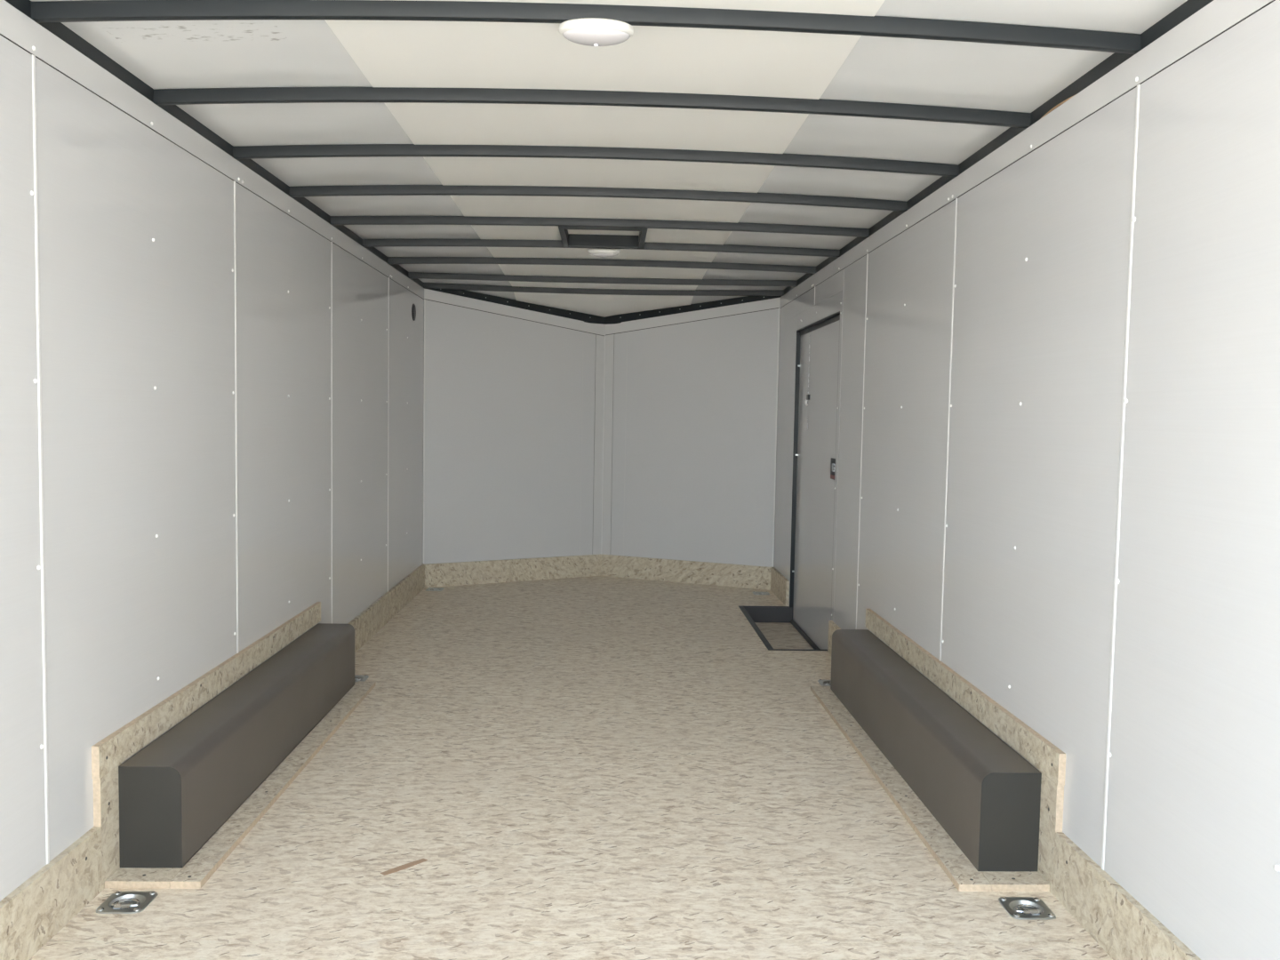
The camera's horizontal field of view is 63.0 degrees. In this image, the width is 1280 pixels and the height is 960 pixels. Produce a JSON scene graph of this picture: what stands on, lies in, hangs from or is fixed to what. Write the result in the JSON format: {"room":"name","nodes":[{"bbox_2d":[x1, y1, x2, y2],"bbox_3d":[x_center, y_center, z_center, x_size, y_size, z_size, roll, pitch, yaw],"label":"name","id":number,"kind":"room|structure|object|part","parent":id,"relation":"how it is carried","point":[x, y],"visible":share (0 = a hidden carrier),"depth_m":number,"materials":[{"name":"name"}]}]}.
{"room":"cargo space","nodes":[
{"label":"cargo space","id":0,"kind":"room"},
{"bbox_2d":[0,33,423,901],"bbox_3d":[-1.388,0.042,3.358,0.064,2.354,7.618,1,4,-2],"label":"wall","id":1,"kind":"structure","parent":0,"point":[212,406],"depth_m":2.87,"materials":[{"name":"white plastic"}]},
{"bbox_3d":[-1.321,0.105,1.712,0.020,1.973,1.216,1,4,-2],"label":"wall panel","id":2,"kind":"part","parent":1,"relation":"part of","materials":[{"name":"white plastic"}]},
{"bbox_2d":[0,826,101,959],"bbox_3d":[-1.297,1.030,1.098,0.019,0.163,2.981,1,4,-2],"label":"baseboard","id":3,"kind":"structure","parent":1,"relation":"attached to","point":[32,914],"depth_m":2.35,"materials":[{"name":"brown wood"}]},
{"bbox_3d":[-1.357,0.029,2.928,0.020,1.973,1.216,1,4,-2],"label":"wall panel","id":4,"kind":"part","parent":1,"relation":"part of","materials":[{"name":"white plastic"}]},
{"bbox_2d":[91,601,320,778],"bbox_3d":[-1.367,0.633,3.558,0.019,0.082,1.987,1,4,-2],"label":"board","id":5,"kind":"object","parent":1,"relation":"attached to","point":[114,749],"visible":1,"depth_m":3.12,"materials":[{"name":"brown wood"}]},
{"bbox_2d":[0,0,423,299],"bbox_3d":[-1.338,-1.018,3.264,0.006,0.072,7.558,1,4,-2],"label":"trim","id":6,"kind":"structure","parent":1,"relation":"attached to","point":[15,26],"depth_m":2.88,"materials":[{"name":"white metal"}]},
{"bbox_2d":[4,0,423,287],"bbox_3d":[-1.373,-1.076,3.259,0.055,0.098,7.558,1,4,-2],"label":"roof rail","id":7,"kind":"object","parent":1,"relation":"attached to","point":[59,29],"visible":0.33,"depth_m":3.00,"materials":[{"name":"metal"}]},
{"bbox_3d":[-1.394,-0.046,4.144,0.020,1.973,1.216,1,4,-2],"label":"wall panel","id":8,"kind":"part","parent":1,"relation":"part of","materials":[{"name":"white plastic"}]},
{"bbox_3d":[-1.430,-0.121,5.361,0.020,1.973,1.216,1,4,-2],"label":"wall panel","id":9,"kind":"part","parent":1,"relation":"part of","materials":[{"name":"white plastic"}]},
{"bbox_2d":[347,563,424,653],"bbox_3d":[-1.440,0.735,5.857,0.018,0.163,2.587,1,4,-2],"label":"baseboard","id":10,"kind":"structure","parent":1,"relation":"attached to","point":[377,615],"depth_m":5.90,"materials":[{"name":"beige wood"}]},
{"bbox_3d":[-1.466,-0.194,6.532,0.020,1.973,1.127,1,4,-2],"label":"wall panel","id":11,"kind":"part","parent":1,"relation":"part of","materials":[{"name":"white plastic"}]},
{"bbox_2d":[411,304,415,320],"bbox_3d":[-1.442,-1.071,6.671,0.008,0.108,0.108,1,4,-2],"label":"air vent","id":12,"kind":"object","parent":1,"relation":"in","point":[413,309],"visible":1,"depth_m":6.66,"materials":[{"name":"black plastic"}]},
{"bbox_2d":[421,297,605,564],"bbox_3d":[-0.887,-0.201,7.461,1.477,2.354,0.065,-1,4,-29],"label":"wall","id":13,"kind":"structure","parent":0,"point":[513,407],"depth_m":7.40,"materials":[{"name":"white plastic"}]},
{"bbox_2d":[424,554,601,587],"bbox_3d":[-0.883,0.646,7.480,1.373,0.160,0.014,-1,4,-29],"label":"baseboard","id":14,"kind":"structure","parent":13,"relation":"attached to","point":[445,574],"depth_m":7.45,"materials":[{"name":"beige wood"}]},
{"bbox_2d":[424,288,605,324],"bbox_3d":[-0.859,-1.215,7.411,1.407,0.305,0.054,-1,4,-29],"label":"roof rail","id":15,"kind":"object","parent":13,"relation":"attached to","point":[589,318],"visible":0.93,"depth_m":7.42,"materials":[{"name":"metal"}]},
{"bbox_2d":[424,288,605,335],"bbox_3d":[-0.856,-1.177,7.376,1.377,0.243,0.004,-1,4,-29],"label":"trim","id":16,"kind":"structure","parent":13,"relation":"attached to","point":[599,329],"depth_m":7.36,"materials":[{"name":"white metal"}]},
{"bbox_2d":[29,576,1112,959],"bbox_3d":[-0.178,1.076,3.785,2.544,0.221,8.270,1,4,-2],"label":"floor","id":17,"kind":"structure","parent":0,"point":[594,767],"depth_m":3.10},
{"bbox_2d":[96,891,157,913],"bbox_3d":[-1.242,1.028,2.532,0.112,0.022,0.112,1,4,-2],"label":"tie-down ring","id":18,"kind":"object","parent":17,"relation":"on","point":[118,902],"visible":1,"depth_m":2.53,"materials":[{"name":"metal"}]},
{"bbox_2d":[104,866,183,888],"bbox_3d":[-1.256,1.007,2.653,0.159,0.019,0.090,1,4,-2],"label":"board","id":19,"kind":"object","parent":17,"relation":"on","point":[123,877],"visible":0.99,"depth_m":2.63,"materials":[{"name":"brown wood"}]},
{"bbox_2d":[118,623,354,868],"bbox_3d":[-1.282,0.807,3.595,0.158,0.265,1.839,1,4,-2],"label":"wheel well","id":20,"kind":"object","parent":17,"relation":"on","point":[176,792],"visible":1,"depth_m":3.05,"materials":[{"name":"brown metal"}]},
{"bbox_2d":[92,763,121,890],"bbox_3d":[-1.342,0.874,2.639,0.019,0.284,0.113,1,4,-2],"label":"board","id":21,"kind":"object","parent":20,"relation":"attached to","point":[106,792],"visible":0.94,"depth_m":2.62,"materials":[{"name":"brown wood"}]},
{"bbox_3d":[-1.255,0.865,2.678,0.157,0.264,0.002,1,4,-2],"label":"panel","id":22,"kind":"part","parent":20,"relation":"part of","materials":[{"name":"metal"}]},
{"bbox_2d":[169,680,375,888],"bbox_3d":[-1.166,0.951,3.593,0.075,0.019,1.968,1,4,-2],"label":"floor strip","id":23,"kind":"object","parent":17,"relation":"on","point":[196,872],"visible":1,"depth_m":3.18,"materials":[{"name":"brown wood"}]},
{"bbox_2d":[354,674,368,681],"bbox_3d":[-1.280,0.895,4.683,0.112,0.022,0.112,1,4,-2],"label":"ring","id":24,"kind":"object","parent":17,"relation":"on","point":[362,678],"visible":0.46,"depth_m":4.69,"materials":[{"name":"metal"}]},
{"bbox_2d":[425,587,443,591],"bbox_3d":[-1.389,0.746,7.081,0.112,0.022,0.112,1,4,-2],"label":"ring","id":25,"kind":"object","parent":17,"relation":"on","point":[428,588],"visible":0.97,"depth_m":7.07,"materials":[{"name":"metal"}]},
{"bbox_2d":[752,591,769,594],"bbox_3d":[0.829,0.780,7.150,0.112,0.022,0.112,1,4,-2],"label":"tie-down ring","id":26,"kind":"object","parent":17,"relation":"on","point":[753,592],"visible":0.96,"depth_m":7.14,"materials":[{"name":"metal"}]},
{"bbox_2d":[738,605,827,650],"bbox_3d":[0.818,0.902,6.041,0.347,0.121,1.252,1,4,-2],"label":"well","id":27,"kind":"object","parent":17,"relation":"in","point":[774,626],"visible":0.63,"depth_m":6.40,"materials":[{"name":"paint"}]},
{"bbox_2d":[817,679,831,686],"bbox_3d":[0.872,0.929,4.750,0.112,0.022,0.112,1,4,-2],"label":"tie-down ring","id":28,"kind":"object","parent":17,"relation":"on","point":[823,683],"visible":0.35,"depth_m":4.76,"materials":[{"name":"metal"}]},
{"bbox_2d":[810,685,991,891],"bbox_3d":[0.827,0.982,3.655,0.083,0.019,1.968,1,4,-2],"label":"floor strip","id":29,"kind":"object","parent":17,"relation":"on","point":[956,866],"visible":1,"depth_m":3.23,"materials":[{"name":"brown wood"}]},
{"bbox_2d":[830,629,1041,871],"bbox_3d":[0.944,0.842,3.664,0.158,0.265,1.839,1,4,-2],"label":"box","id":30,"kind":"object","parent":17,"relation":"on","point":[983,794],"visible":1,"depth_m":3.10,"materials":[{"name":"brown metal"}]},
{"bbox_3d":[0.972,0.899,2.747,0.157,0.264,0.002,1,4,-2],"label":"panel","id":31,"kind":"part","parent":30,"relation":"part of","materials":[{"name":"metal"}]},
{"bbox_2d":[980,871,1049,891],"bbox_3d":[0.974,1.042,2.722,0.152,0.019,0.090,1,4,-2],"label":"board","id":32,"kind":"object","parent":17,"relation":"on","point":[1000,881],"visible":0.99,"depth_m":2.69,"materials":[{"name":"brown wood"}]},
{"bbox_2d":[998,896,1055,919],"bbox_3d":[0.956,1.063,2.584,0.112,0.022,0.112,1,4,-2],"label":"ring","id":33,"kind":"object","parent":17,"relation":"on","point":[1018,908],"visible":1,"depth_m":2.58,"materials":[{"name":"metal"}]},
{"bbox_2d":[1037,770,1063,893],"bbox_3d":[1.061,0.911,2.713,0.019,0.284,0.113,1,4,-2],"label":"board","id":34,"kind":"object","parent":17,"relation":"on","point":[1052,794],"visible":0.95,"depth_m":2.69,"materials":[{"name":"brown wood"}]},
{"bbox_2d":[30,0,1187,316],"bbox_3d":[-0.140,-1.062,3.641,2.544,0.227,8.245,1,4,-2],"label":"ceiling","id":35,"kind":"structure","parent":0,"point":[237,53],"depth_m":3.07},
{"bbox_2d":[31,0,1141,54],"bbox_3d":[-0.099,-1.011,2.306,2.434,0.067,0.026,1,4,-2],"label":"bow","id":36,"kind":"object","parent":35,"relation":"attached to","point":[100,10],"visible":0.97,"depth_m":2.29,"materials":[{"name":"paint"}]},
{"bbox_2d":[558,17,633,47],"bbox_3d":[-0.098,-1.002,2.344,0.168,0.056,0.168,3,4,29],"label":"dome light","id":37,"kind":"object","parent":36,"relation":"attached to","point":[596,32],"visible":1,"depth_m":2.29,"materials":[{"name":"white plastic"}]},
{"bbox_2d":[153,87,1031,127],"bbox_3d":[-0.117,-1.049,2.913,2.434,0.067,0.026,1,4,-2],"label":"bow","id":38,"kind":"object","parent":35,"relation":"attached to","point":[258,94],"visible":1,"depth_m":2.90,"materials":[{"name":"paint"}]},
{"bbox_2d":[232,144,958,176],"bbox_3d":[-0.136,-1.087,3.521,2.434,0.067,0.026,1,4,-2],"label":"bow","id":39,"kind":"object","parent":35,"relation":"attached to","point":[347,150],"visible":1,"depth_m":3.51,"materials":[{"name":"paint"}]},
{"bbox_2d":[288,184,907,211],"bbox_3d":[-0.154,-1.123,4.129,2.434,0.064,0.026,1,4,-2],"label":"bow","id":40,"kind":"object","parent":35,"relation":"attached to","point":[360,189],"visible":1,"depth_m":4.12,"materials":[{"name":"paint"}]},
{"bbox_2d":[330,216,869,237],"bbox_3d":[-0.172,-1.156,4.737,2.434,0.055,0.026,1,4,-2],"label":"bow","id":41,"kind":"object","parent":35,"relation":"attached to","point":[742,227],"visible":1,"depth_m":4.72,"materials":[{"name":"paint"}]},
{"bbox_2d":[362,239,839,257],"bbox_3d":[-0.190,-1.194,5.344,2.434,0.055,0.026,1,4,-2],"label":"bow","id":42,"kind":"object","parent":35,"relation":"attached to","point":[366,243],"visible":0.99,"depth_m":5.33,"materials":[{"name":"paint"}]},
{"bbox_2d":[587,248,620,257],"bbox_3d":[-0.184,-1.170,5.373,0.168,0.056,0.168,3,4,29],"label":"dome light","id":43,"kind":"object","parent":42,"relation":"attached to","point":[598,252],"visible":1,"depth_m":5.31,"materials":[{"name":"white plastic"}]},
{"bbox_2d":[387,256,815,273],"bbox_3d":[-0.209,-1.231,5.955,2.434,0.054,0.026,1,4,-2],"label":"bow","id":44,"kind":"object","parent":35,"relation":"attached to","point":[390,260],"visible":1,"depth_m":5.94,"materials":[{"name":"paint"}]},
{"bbox_2d":[558,226,647,248],"bbox_3d":[-0.177,-1.199,5.039,0.407,0.066,0.582,1,4,-2],"label":"ceiling vent","id":45,"kind":"object","parent":35,"relation":"in","point":[574,239],"visible":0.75,"depth_m":5.31,"materials":[{"name":"metal"}]},
{"bbox_3d":[-0.368,-1.202,5.033,0.025,0.066,0.581,1,4,-2],"label":"frame rail","id":46,"kind":"part","parent":45,"relation":"part of","materials":[{"name":"metal"}]},
{"bbox_3d":[-0.170,-1.182,4.791,0.356,0.059,0.084,1,4,-2],"label":"plate","id":47,"kind":"part","parent":45,"relation":"part of","materials":[{"name":"paint"}]},
{"bbox_3d":[-0.186,-1.220,5.323,0.356,0.060,0.012,1,4,-2],"label":"plate","id":48,"kind":"part","parent":45,"relation":"part of","materials":[{"name":"paint"}]},
{"bbox_3d":[0.014,-1.196,5.045,0.025,0.066,0.581,1,4,-2],"label":"frame rail","id":49,"kind":"part","parent":45,"relation":"part of","materials":[{"name":"paint"}]},
{"bbox_2d":[408,272,797,286],"bbox_3d":[-0.227,-1.257,6.564,2.434,0.042,0.026,1,4,-2],"label":"bow","id":50,"kind":"object","parent":35,"relation":"attached to","point":[412,275],"visible":1,"depth_m":6.55,"materials":[{"name":"paint"}]},
{"bbox_2d":[423,282,783,295],"bbox_3d":[-0.243,-1.283,7.073,2.434,0.053,0.026,1,4,-2],"label":"bow","id":51,"kind":"object","parent":35,"relation":"attached to","point":[432,285],"visible":1,"depth_m":7.06,"materials":[{"name":"paint"}]},
{"bbox_2d":[601,306,782,567],"bbox_3d":[0.347,-0.185,7.541,1.429,2.354,0.065,3,4,23],"label":"wall","id":52,"kind":"structure","parent":0,"point":[691,408],"depth_m":7.49,"materials":[{"name":"white plastic"}]},
{"bbox_2d":[600,554,771,590],"bbox_3d":[0.317,0.663,7.558,1.325,0.160,0.014,3,4,23],"label":"baseboard","id":53,"kind":"structure","parent":52,"relation":"attached to","point":[620,566],"depth_m":7.54,"materials":[{"name":"beige wood"}]},
{"bbox_2d":[605,297,780,335],"bbox_3d":[0.352,-1.163,7.453,1.329,0.237,0.004,3,4,23],"label":"trim","id":54,"kind":"structure","parent":52,"relation":"attached to","point":[772,303],"depth_m":7.44,"materials":[{"name":"white metal"}]},
{"bbox_2d":[605,296,781,324],"bbox_3d":[0.353,-1.201,7.489,1.359,0.300,0.054,3,4,23],"label":"roof rail","id":55,"kind":"object","parent":52,"relation":"attached to","point":[648,314],"visible":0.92,"depth_m":7.49,"materials":[{"name":"metal"}]},
{"bbox_2d":[773,0,1279,959],"bbox_3d":[1.088,0.079,3.470,0.064,2.354,7.689,1,4,-2],"label":"wall","id":56,"kind":"structure","parent":0,"point":[1059,456],"depth_m":2.43,"materials":[{"name":"white plastic"}]},
{"bbox_2d":[770,567,789,606],"bbox_3d":[0.932,0.707,6.988,0.018,0.163,0.630,1,4,-2],"label":"baseboard","id":57,"kind":"structure","parent":56,"relation":"attached to","point":[780,585],"depth_m":6.91,"materials":[{"name":"beige wood"}]},
{"bbox_3d":[0.966,-0.178,6.965,0.020,1.973,0.578,1,4,-2],"label":"wall panel","id":58,"kind":"part","parent":56,"relation":"part of","materials":[{"name":"white plastic"}]},
{"bbox_3d":[0.974,-0.057,6.648,0.020,1.770,0.069,1,4,-2],"label":"wall panel","id":59,"kind":"part","parent":56,"relation":"part of","materials":[{"name":"white plastic"}]},
{"bbox_3d":[1.000,-1.071,6.301,0.020,0.107,0.637,1,4,-2],"label":"wall panel","id":60,"kind":"part","parent":56,"relation":"part of","materials":[{"name":"white plastic"}]},
{"bbox_2d":[789,290,843,649],"bbox_3d":[1.010,-0.024,5.998,0.061,1.946,1.372,1,4,-2],"label":"door","id":61,"kind":"structure","parent":56,"relation":"in","point":[819,329],"depth_m":5.99,"materials":[{"name":"white metal"}]},
{"bbox_3d":[1.008,-0.586,6.244,0.005,0.581,0.018,1,4,-2],"label":"chain","id":62,"kind":"part","parent":61,"relation":"part of","materials":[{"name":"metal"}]},
{"bbox_3d":[1.023,-0.058,5.510,0.006,0.110,0.150,1,4,-2],"label":"latch plate","id":63,"kind":"part","parent":61,"relation":"part of","materials":[{"name":"black plastic"}]},
{"bbox_3d":[1.021,-1.029,5.615,0.020,0.107,0.732,1,4,-2],"label":"wall panel","id":64,"kind":"part","parent":56,"relation":"part of","materials":[{"name":"white plastic"}]},
{"bbox_2d":[827,620,840,655],"bbox_3d":[0.992,0.829,5.016,0.018,0.163,0.753,1,4,-2],"label":"baseboard","id":65,"kind":"structure","parent":56,"relation":"attached to","point":[833,627],"depth_m":5.33,"materials":[{"name":"beige wood"}]},
{"bbox_3d":[1.023,-0.060,5.062,0.020,1.973,0.478,1,4,-2],"label":"wall panel","id":66,"kind":"part","parent":56,"relation":"part of","materials":[{"name":"white plastic"}]},
{"bbox_3d":[1.049,-0.007,4.214,0.020,1.973,1.216,1,4,-2],"label":"wall panel","id":67,"kind":"part","parent":56,"relation":"part of","materials":[{"name":"white plastic"}]},
{"bbox_2d":[865,608,1066,785],"bbox_3d":[1.037,0.671,3.633,0.019,0.082,1.987,1,4,-2],"label":"board","id":68,"kind":"object","parent":56,"relation":"attached to","point":[1049,759],"visible":1,"depth_m":3.21,"materials":[{"name":"brown wood"}]},
{"bbox_2d":[783,0,1213,295],"bbox_3d":[1.113,-1.039,3.377,0.055,0.098,7.639,1,4,-2],"label":"roof rail","id":69,"kind":"object","parent":56,"relation":"attached to","point":[1188,8],"visible":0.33,"depth_m":2.80,"materials":[{"name":"metal"}]},
{"bbox_2d":[1041,94,1076,118],"bbox_3d":[1.104,-0.983,2.759,0.011,0.014,0.520,1,4,-2],"label":"wire","id":70,"kind":"object","parent":69,"relation":"on","point":[1065,100],"visible":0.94,"depth_m":2.75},
{"bbox_2d":[779,0,1272,308],"bbox_3d":[1.077,-0.983,3.379,0.006,0.072,7.639,1,4,-2],"label":"trim","id":71,"kind":"structure","parent":56,"relation":"attached to","point":[1218,16],"depth_m":2.65,"materials":[{"name":"white metal"}]},
{"bbox_3d":[1.085,0.068,2.997,0.020,1.973,1.216,1,4,-2],"label":"wall panel","id":72,"kind":"part","parent":56,"relation":"part of","materials":[{"name":"white plastic"}]},
{"bbox_2d":[1052,832,1200,959],"bbox_3d":[1.107,1.068,1.173,0.019,0.163,2.981,1,4,-2],"label":"baseboard","id":73,"kind":"structure","parent":56,"relation":"attached to","point":[1119,924],"depth_m":2.38,"materials":[{"name":"brown wood"}]},
{"bbox_3d":[1.122,0.144,1.781,0.020,1.973,1.216,1,4,-2],"label":"wall panel","id":74,"kind":"part","parent":56,"relation":"part of","materials":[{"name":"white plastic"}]}
]}

